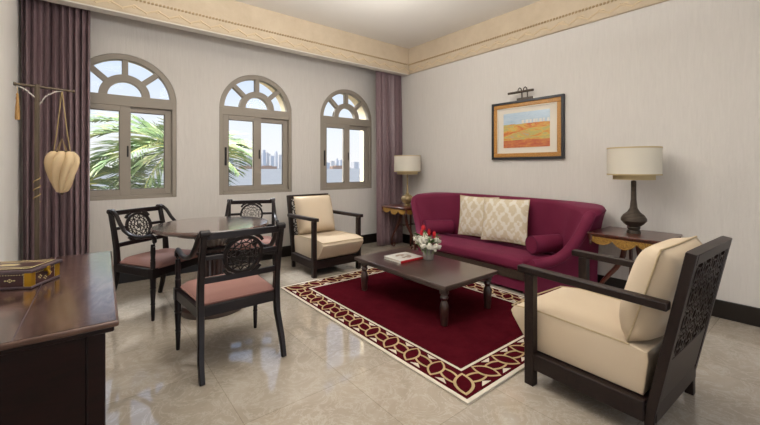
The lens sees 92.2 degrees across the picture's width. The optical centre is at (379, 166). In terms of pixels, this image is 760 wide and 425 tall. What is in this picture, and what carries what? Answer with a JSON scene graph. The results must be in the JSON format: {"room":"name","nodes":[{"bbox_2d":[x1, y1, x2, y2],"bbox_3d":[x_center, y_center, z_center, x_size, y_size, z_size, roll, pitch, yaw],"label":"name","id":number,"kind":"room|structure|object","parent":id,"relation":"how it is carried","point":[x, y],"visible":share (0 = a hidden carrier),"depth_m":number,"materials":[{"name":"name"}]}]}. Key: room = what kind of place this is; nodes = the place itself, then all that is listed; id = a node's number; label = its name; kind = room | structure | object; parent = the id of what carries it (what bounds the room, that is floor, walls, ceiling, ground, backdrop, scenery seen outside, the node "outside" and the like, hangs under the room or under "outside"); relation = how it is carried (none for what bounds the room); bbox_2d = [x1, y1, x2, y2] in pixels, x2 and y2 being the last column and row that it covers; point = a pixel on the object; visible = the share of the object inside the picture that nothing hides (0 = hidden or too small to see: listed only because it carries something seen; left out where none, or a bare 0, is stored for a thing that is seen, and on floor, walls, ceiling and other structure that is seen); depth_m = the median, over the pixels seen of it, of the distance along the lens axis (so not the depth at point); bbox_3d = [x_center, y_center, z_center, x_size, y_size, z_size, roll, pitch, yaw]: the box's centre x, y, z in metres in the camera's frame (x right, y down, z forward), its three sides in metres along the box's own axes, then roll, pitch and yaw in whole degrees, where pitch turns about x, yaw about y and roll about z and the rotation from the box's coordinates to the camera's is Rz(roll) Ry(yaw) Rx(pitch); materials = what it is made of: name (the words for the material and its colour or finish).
{"room":"living room","nodes":[
{"label":"living room","id":0,"kind":"room"},
{"bbox_2d":[0,0,20,261],"bbox_3d":[-1.192,-0.333,0.485,0.300,3.165,8.050,0,0,-39],"label":"wall","id":1,"kind":"structure","parent":0,"point":[10,10],"depth_m":2.97,"materials":[{"name":"paint"}]},
{"bbox_2d":[21,0,90,260],"bbox_3d":[-3.059,-0.246,3.473,0.493,2.968,0.138,0,0,-39],"label":"curtain","id":2,"kind":"object","parent":1,"relation":"hanging from","point":[56,38],"visible":0.73,"depth_m":3.46,"materials":[{"name":"fabric"}]},
{"bbox_2d":[42,0,408,75],"bbox_3d":[-1.345,-1.704,4.547,4.560,0.422,0.138,0,0,-39],"label":"trim","id":3,"kind":"structure","parent":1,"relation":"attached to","point":[233,20],"depth_m":4.39,"materials":[{"name":"wood"}]},
{"bbox_2d":[21,11,376,260],"bbox_3d":[-1.705,-0.333,5.020,4.585,3.165,0.340,0,0,-39],"label":"wall","id":4,"kind":"structure","parent":0,"point":[198,67],"depth_m":4.50,"materials":[{"name":"paint"}]},
{"bbox_2d":[90,54,175,200],"bbox_3d":[-2.777,-0.435,3.987,0.984,1.570,0.095,0,0,-39],"label":"window","id":5,"kind":"structure","parent":4,"relation":"in","point":[125,105],"depth_m":4.00,"materials":[{"name":"beige paint"}]},
{"bbox_2d":[118,233,376,283],"bbox_3d":[-1.600,1.177,4.875,4.567,0.147,0.018,0,0,-39],"label":"baseboard","id":6,"kind":"structure","parent":4,"relation":"attached to","point":[368,238],"depth_m":4.67,"materials":[{"name":"black wood"}]},
{"bbox_2d":[219,75,291,194],"bbox_3d":[-1.647,-0.435,4.896,0.974,1.570,0.095,0,0,-39],"label":"window","id":7,"kind":"structure","parent":4,"relation":"in","point":[226,113],"depth_m":4.86,"materials":[{"name":"beige paint"}]},
{"bbox_2d":[320,89,371,189],"bbox_3d":[-0.535,-0.435,5.790,0.974,1.570,0.095,0,0,-39],"label":"window","id":8,"kind":"structure","parent":4,"relation":"in","point":[334,121],"depth_m":5.78,"materials":[{"name":"beige paint"}]},
{"bbox_2d":[234,0,540,48],"bbox_3d":[0.711,-2.015,2.016,5.185,0.200,8.050,0,0,-39],"label":"ceiling","id":9,"kind":"structure","parent":0,"point":[408,24],"depth_m":4.60,"materials":[{"name":"white paint"}]},
{"bbox_2d":[106,242,759,424],"bbox_3d":[0.711,1.350,2.016,5.185,0.200,8.050,0,0,-39],"label":"floor","id":10,"kind":"structure","parent":0,"point":[328,375],"depth_m":2.16,"materials":[{"name":"tile"}]},
{"bbox_2d":[13,82,74,258],"bbox_3d":[-2.227,0.355,2.397,0.290,1.790,0.258,0,0,-17],"label":"lantern stand","id":11,"kind":"object","parent":10,"relation":"on","point":[37,87],"visible":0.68,"depth_m":2.38,"materials":[{"name":"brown wood"}]},
{"bbox_2d":[15,87,19,119],"bbox_3d":[-2.295,-0.405,2.317,0.024,0.210,0.025,0,0,-39],"label":"tassel","id":12,"kind":"object","parent":11,"relation":"hanging from","point":[17,106],"visible":1,"depth_m":2.31,"materials":[{"name":"brown"}]},
{"bbox_2d":[44,91,79,194],"bbox_3d":[-2.168,-0.167,2.500,0.186,0.716,0.187,0,0,-39],"label":"hanging lantern","id":13,"kind":"object","parent":11,"relation":"hanging from","point":[61,167],"visible":1,"depth_m":2.46,"materials":[{"name":"beige fabric"}]},
{"bbox_2d":[0,251,118,424],"bbox_3d":[-1.435,0.875,1.538,0.515,0.751,1.250,0,0,-37],"label":"desk","id":14,"kind":"object","parent":10,"relation":"on","point":[53,332],"visible":0.97,"depth_m":1.17,"materials":[{"name":"brown wood"}]},
{"bbox_2d":[0,259,62,289],"bbox_3d":[-1.573,0.458,1.558,0.301,0.082,0.187,0,0,-10],"label":"casket","id":15,"kind":"object","parent":14,"relation":"on","point":[14,275],"visible":1,"depth_m":1.52,"materials":[{"name":"brown wood"}]},
{"bbox_2d":[106,204,197,320],"bbox_3d":[-2.006,0.810,3.314,0.593,0.886,0.584,0,0,19],"label":"dining chair","id":16,"kind":"object","parent":10,"relation":"on","point":[154,263],"visible":0.88,"depth_m":3.15,"materials":[{"name":"brown wood"}]},
{"bbox_2d":[120,248,197,268],"bbox_3d":[-1.962,0.805,3.299,0.470,0.062,0.509,0,0,19],"label":"seat cushion","id":17,"kind":"object","parent":16,"relation":"on","point":[165,258],"depth_m":3.13,"materials":[{"name":"fabric"}]},
{"bbox_2d":[150,216,268,319],"bbox_3d":[-1.481,0.875,3.249,0.944,0.750,0.944,0,0,-39],"label":"dining table","id":18,"kind":"object","parent":10,"relation":"on","point":[185,228],"visible":0.34,"depth_m":3.13,"materials":[{"name":"brown wood"}]},
{"bbox_2d":[173,222,286,385],"bbox_3d":[-1.008,0.810,2.473,0.584,0.886,0.593,0,0,-40],"label":"dining chair","id":19,"kind":"object","parent":10,"relation":"on","point":[236,289],"visible":1,"depth_m":2.32,"materials":[{"name":"brown wood"}]},
{"bbox_2d":[181,272,272,305],"bbox_3d":[-1.037,0.805,2.509,0.509,0.062,0.470,0,0,-40],"label":"seat cushion","id":20,"kind":"object","parent":19,"relation":"on","point":[229,292],"depth_m":2.37,"materials":[{"name":"fabric"}]},
{"bbox_2d":[225,198,278,271],"bbox_3d":[-1.405,0.810,3.981,0.584,0.886,0.593,0,0,-18],"label":"dining chair","id":21,"kind":"object","parent":10,"relation":"on","point":[267,239],"visible":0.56,"depth_m":4.16,"materials":[{"name":"brown wood"}]},
{"bbox_2d":[231,236,275,249],"bbox_3d":[-1.391,0.805,3.937,0.509,0.062,0.470,0,0,-18],"label":"seat cushion","id":22,"kind":"object","parent":21,"relation":"on","point":[267,239],"depth_m":3.79,"materials":[{"name":"fabric"}]},
{"bbox_2d":[287,193,362,278],"bbox_3d":[-0.691,0.806,4.553,0.664,0.889,0.900,0,0,-39],"label":"armchair","id":23,"kind":"object","parent":10,"relation":"on","point":[317,244],"visible":1,"depth_m":4.48,"materials":[{"name":"beige fabric"}]},
{"bbox_2d":[294,195,334,233],"bbox_3d":[-0.845,0.607,4.744,0.526,0.461,0.290,0,0,-39],"label":"cushion","id":24,"kind":"object","parent":23,"relation":"on","point":[315,206],"depth_m":4.65,"materials":[{"name":"beige fabric"}]},
{"bbox_2d":[294,230,362,259],"bbox_3d":[-0.636,0.945,4.484,0.558,0.230,0.714,0,0,-39],"label":"seat cushion","id":25,"kind":"object","parent":23,"relation":"on","point":[329,244],"depth_m":4.32,"materials":[{"name":"beige fabric"}]},
{"bbox_2d":[381,203,417,249],"bbox_3d":[0.398,0.920,5.608,0.530,0.660,0.576,0,0,-39],"label":"side table","id":26,"kind":"object","parent":10,"relation":"on","point":[394,208],"visible":0.69,"depth_m":5.50,"materials":[{"name":"brown wood"}]},
{"bbox_2d":[394,155,420,205],"bbox_3d":[0.420,0.208,5.612,0.411,0.764,0.411,0,0,-39],"label":"table lamp","id":27,"kind":"object","parent":26,"relation":"on","point":[407,165],"visible":0.99,"depth_m":5.46,"materials":[{"name":"beige fabric"}]},
{"bbox_2d":[280,267,523,404],"bbox_3d":[0.382,1.242,3.378,1.710,0.013,2.375,0,0,-39],"label":"area rug","id":28,"kind":"object","parent":10,"relation":"on","point":[480,348],"visible":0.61,"depth_m":2.88,"materials":[{"name":"red carpet"}]},
{"bbox_2d":[354,247,497,325],"bbox_3d":[0.387,1.071,3.446,0.697,0.331,1.199,0,0,-39],"label":"coffee table","id":29,"kind":"object","parent":28,"relation":"on","point":[443,274],"visible":0.88,"depth_m":3.20,"materials":[{"name":"brown wood"}]},
{"bbox_2d":[384,252,422,263],"bbox_3d":[0.231,0.891,3.611,0.290,0.025,0.253,0,0,-39],"label":"book","id":30,"kind":"object","parent":29,"relation":"on","point":[403,257],"visible":1,"depth_m":3.56,"materials":[{"name":"beige paper"}]},
{"bbox_2d":[423,248,433,259],"bbox_3d":[0.475,0.844,3.597,0.118,0.120,0.118,0,0,-39],"label":"flower vase","id":31,"kind":"object","parent":29,"relation":"on","point":[429,256],"visible":0.5,"depth_m":3.55,"materials":[{"name":"silver metal"}]},
{"bbox_2d":[413,225,441,255],"bbox_3d":[0.465,0.720,3.601,0.292,0.313,0.340,0,0,17],"label":"flower bouquet","id":32,"kind":"object","parent":31,"relation":"in","point":[423,241],"visible":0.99,"depth_m":3.54,"materials":[{"name":"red plant"}]},
{"bbox_2d":[411,192,605,294],"bbox_3d":[1.252,0.802,4.318,0.748,0.896,2.462,0,0,-39],"label":"sofa","id":33,"kind":"object","parent":10,"relation":"on","point":[572,220],"visible":0.66,"depth_m":3.86,"materials":[{"name":"fabric"}]},
{"bbox_2d":[423,220,454,233],"bbox_3d":[0.789,0.805,4.934,0.393,0.183,0.183,0,0,-7],"label":"bolster cushion","id":34,"kind":"object","parent":33,"relation":"on","point":[438,226],"visible":0.81,"depth_m":4.86,"materials":[{"name":"fabric"}]},
{"bbox_2d":[458,195,498,236],"bbox_3d":[1.225,0.620,4.582,0.134,0.509,0.550,0,0,-45],"label":"cushion","id":35,"kind":"object","parent":33,"relation":"on","point":[471,208],"visible":0.66,"depth_m":4.59,"materials":[{"name":"beige fabric"}]},
{"bbox_2d":[429,233,555,268],"bbox_3d":[1.205,0.958,4.280,0.613,0.120,1.736,0,0,-39],"label":"seat cushion","id":36,"kind":"object","parent":33,"relation":"on","point":[498,254],"depth_m":4.01,"materials":[{"name":"fabric"}]},
{"bbox_2d":[481,197,529,245],"bbox_3d":[1.441,0.615,4.236,0.550,0.504,0.151,0,0,41],"label":"cushion","id":37,"kind":"object","parent":33,"relation":"on","point":[505,220],"visible":0.98,"depth_m":4.18,"materials":[{"name":"beige fabric"}]},
{"bbox_2d":[525,234,562,253],"bbox_3d":[1.718,0.791,3.779,0.384,0.183,0.183,0,0,-17],"label":"bolster cushion","id":38,"kind":"object","parent":33,"relation":"on","point":[535,244],"visible":0.83,"depth_m":3.71,"materials":[{"name":"fabric"}]},
{"bbox_2d":[511,236,731,424],"bbox_3d":[1.308,0.806,2.072,0.706,0.889,0.900,0,0,-37],"label":"armchair","id":39,"kind":"object","parent":10,"relation":"on","point":[635,354],"visible":1,"depth_m":1.80,"materials":[{"name":"beige fabric"}]},
{"bbox_2d":[511,287,663,394],"bbox_3d":[1.256,0.945,2.142,0.594,0.230,0.714,0,0,-37],"label":"seat cushion","id":40,"kind":"object","parent":39,"relation":"on","point":[579,329],"depth_m":1.94,"materials":[{"name":"beige fabric"}]},
{"bbox_2d":[619,237,701,340],"bbox_3d":[1.454,0.607,1.874,0.560,0.461,0.290,0,0,-37],"label":"cushion","id":41,"kind":"object","parent":39,"relation":"on","point":[655,272],"depth_m":1.72,"materials":[{"name":"beige fabric"}]},
{"bbox_2d":[587,226,682,296],"bbox_3d":[2.268,0.920,3.268,0.530,0.660,0.576,0,0,-39],"label":"side table","id":42,"kind":"object","parent":10,"relation":"on","point":[625,241],"visible":0.54,"depth_m":3.20,"materials":[{"name":"brown wood"}]},
{"bbox_2d":[607,146,662,233],"bbox_3d":[2.257,0.208,3.257,0.411,0.764,0.411,0,0,-39],"label":"table lamp","id":43,"kind":"object","parent":42,"relation":"on","point":[633,163],"visible":1,"depth_m":3.13,"materials":[{"name":"beige fabric"}]},
{"bbox_2d":[401,0,759,307],"bbox_3d":[2.614,-0.333,3.547,0.300,3.165,8.050,0,0,-39],"label":"wall","id":44,"kind":"structure","parent":0,"point":[682,77],"depth_m":3.52,"materials":[{"name":"paint"}]},
{"bbox_2d":[376,71,402,245],"bbox_3d":[0.149,-0.246,5.908,0.521,2.968,0.158,0,0,-39],"label":"curtain","id":45,"kind":"object","parent":44,"relation":"hanging from","point":[389,189],"visible":0.77,"depth_m":5.87,"materials":[{"name":"fabric"}]},
{"bbox_2d":[508,86,533,100],"bbox_3d":[1.695,-0.876,4.353,0.120,0.153,0.320,0,0,-39],"label":"picture light","id":46,"kind":"object","parent":44,"relation":"attached to","point":[523,90],"visible":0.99,"depth_m":4.35,"materials":[{"name":"brown metal"}]},
{"bbox_2d":[492,94,564,159],"bbox_3d":[1.735,-0.448,4.366,0.040,0.712,0.910,0,0,-39],"label":"framed picture","id":47,"kind":"object","parent":44,"relation":"attached to","point":[533,128],"visible":1,"depth_m":4.32,"materials":[{"name":"black"}]},
{"bbox_2d":[504,109,549,147],"bbox_3d":[1.737,-0.448,4.367,0.002,0.424,0.588,0,0,-39],"label":"painting","id":48,"kind":"object","parent":47,"relation":"attached to","point":[525,128],"depth_m":4.35},
{"bbox_2d":[408,0,668,74],"bbox_3d":[2.612,-1.710,3.276,0.043,0.410,7.030,0,0,-39],"label":"trim","id":49,"kind":"structure","parent":44,"relation":"attached to","point":[541,18],"depth_m":4.43,"materials":[{"name":"stone"}]},
{"bbox_2d":[403,234,759,326],"bbox_3d":[2.503,1.177,3.431,0.018,0.147,7.410,0,0,-39],"label":"baseboard","id":50,"kind":"structure","parent":44,"relation":"attached to","point":[736,312],"depth_m":2.98,"materials":[{"name":"black wood"}]},
{"label":"outside","id":51,"kind":"structure","parent":0,"visible":0},
{"bbox_3d":[-13.675,10.050,32.955,100.000,0.800,55.500,0,0,-39],"label":"ground","id":52,"kind":"structure","parent":51,"visible":0},
{"bbox_2d":[90,158,163,189],"bbox_3d":[-6.618,4.694,8.320,3.970,9.911,3.510,0,0,-39],"label":"palm tree","id":53,"kind":"object","parent":52,"relation":"on","point":[104,170],"visible":0.09,"depth_m":8.07,"materials":[{"name":"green plant"}]},
{"bbox_2d":[90,111,251,188],"bbox_3d":[-4.175,4.276,7.705,3.383,10.748,3.118,0,0,-39],"label":"palm tree","id":54,"kind":"object","parent":52,"relation":"on","point":[156,132],"visible":0.34,"depth_m":7.10,"materials":[{"name":"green plant"}]},
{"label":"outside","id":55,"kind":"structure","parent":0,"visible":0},
{"bbox_2d":[92,167,359,189],"bbox_3d":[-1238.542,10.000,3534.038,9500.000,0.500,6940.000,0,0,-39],"label":"sea","id":56,"kind":"structure","parent":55,"point":[268,176],"depth_m":375.65,"materials":[{"name":"liquid"}]},
{"bbox_2d":[262,150,265,165],"bbox_3d":[-683.160,-48.128,2155.464,20.612,115.756,20.612,0,0,-39],"label":"tower","id":57,"kind":"structure","parent":56,"relation":"on","point":[263,151],"depth_m":2147.02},
{"bbox_2d":[266,152,270,165],"bbox_3d":[-718.382,-43.230,2347.541,25.656,105.960,25.656,0,0,-39],"label":"tower","id":58,"kind":"structure","parent":56,"relation":"on","point":[267,153],"depth_m":2333.41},
{"bbox_2d":[261,166,276,168],"bbox_3d":[-581.429,1.250,1900.004,83.060,17.000,32.000,0,0,-39],"label":"warehouse","id":59,"kind":"structure","parent":56,"relation":"on","point":[262,167],"depth_m":1886.89,"materials":[{"name":"beige"}]},
{"bbox_2d":[269,156,273,165],"bbox_3d":[-682.238,-31.057,2312.000,25.268,81.613,25.268,0,0,-39],"label":"tower","id":60,"kind":"structure","parent":56,"relation":"on","point":[271,158],"depth_m":2301.16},
{"bbox_2d":[274,151,277,168],"bbox_3d":[-618.769,-42.722,2177.562,20.824,104.944,20.302,0,0,-39],"label":"tower","id":61,"kind":"structure","parent":56,"relation":"on","point":[275,153],"depth_m":2169.68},
{"bbox_2d":[278,155,281,167],"bbox_3d":[-690.564,-40.011,2527.431,27.622,99.522,27.622,0,0,-39],"label":"tower","id":62,"kind":"structure","parent":56,"relation":"on","point":[279,156],"depth_m":2513.18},
{"bbox_2d":[330,166,341,168],"bbox_3d":[-212.848,1.250,1900.006,93.443,17.000,32.000,0,0,-39],"label":"warehouse","id":63,"kind":"structure","parent":56,"relation":"on","point":[331,167],"depth_m":1873.58,"materials":[{"name":"beige"}]},
{"bbox_2d":[351,162,358,167],"bbox_3d":[-169.301,-12.708,2478.443,40.630,44.917,40.630,0,0,-39],"label":"tower","id":64,"kind":"structure","parent":56,"relation":"on","point":[353,164],"depth_m":2463.67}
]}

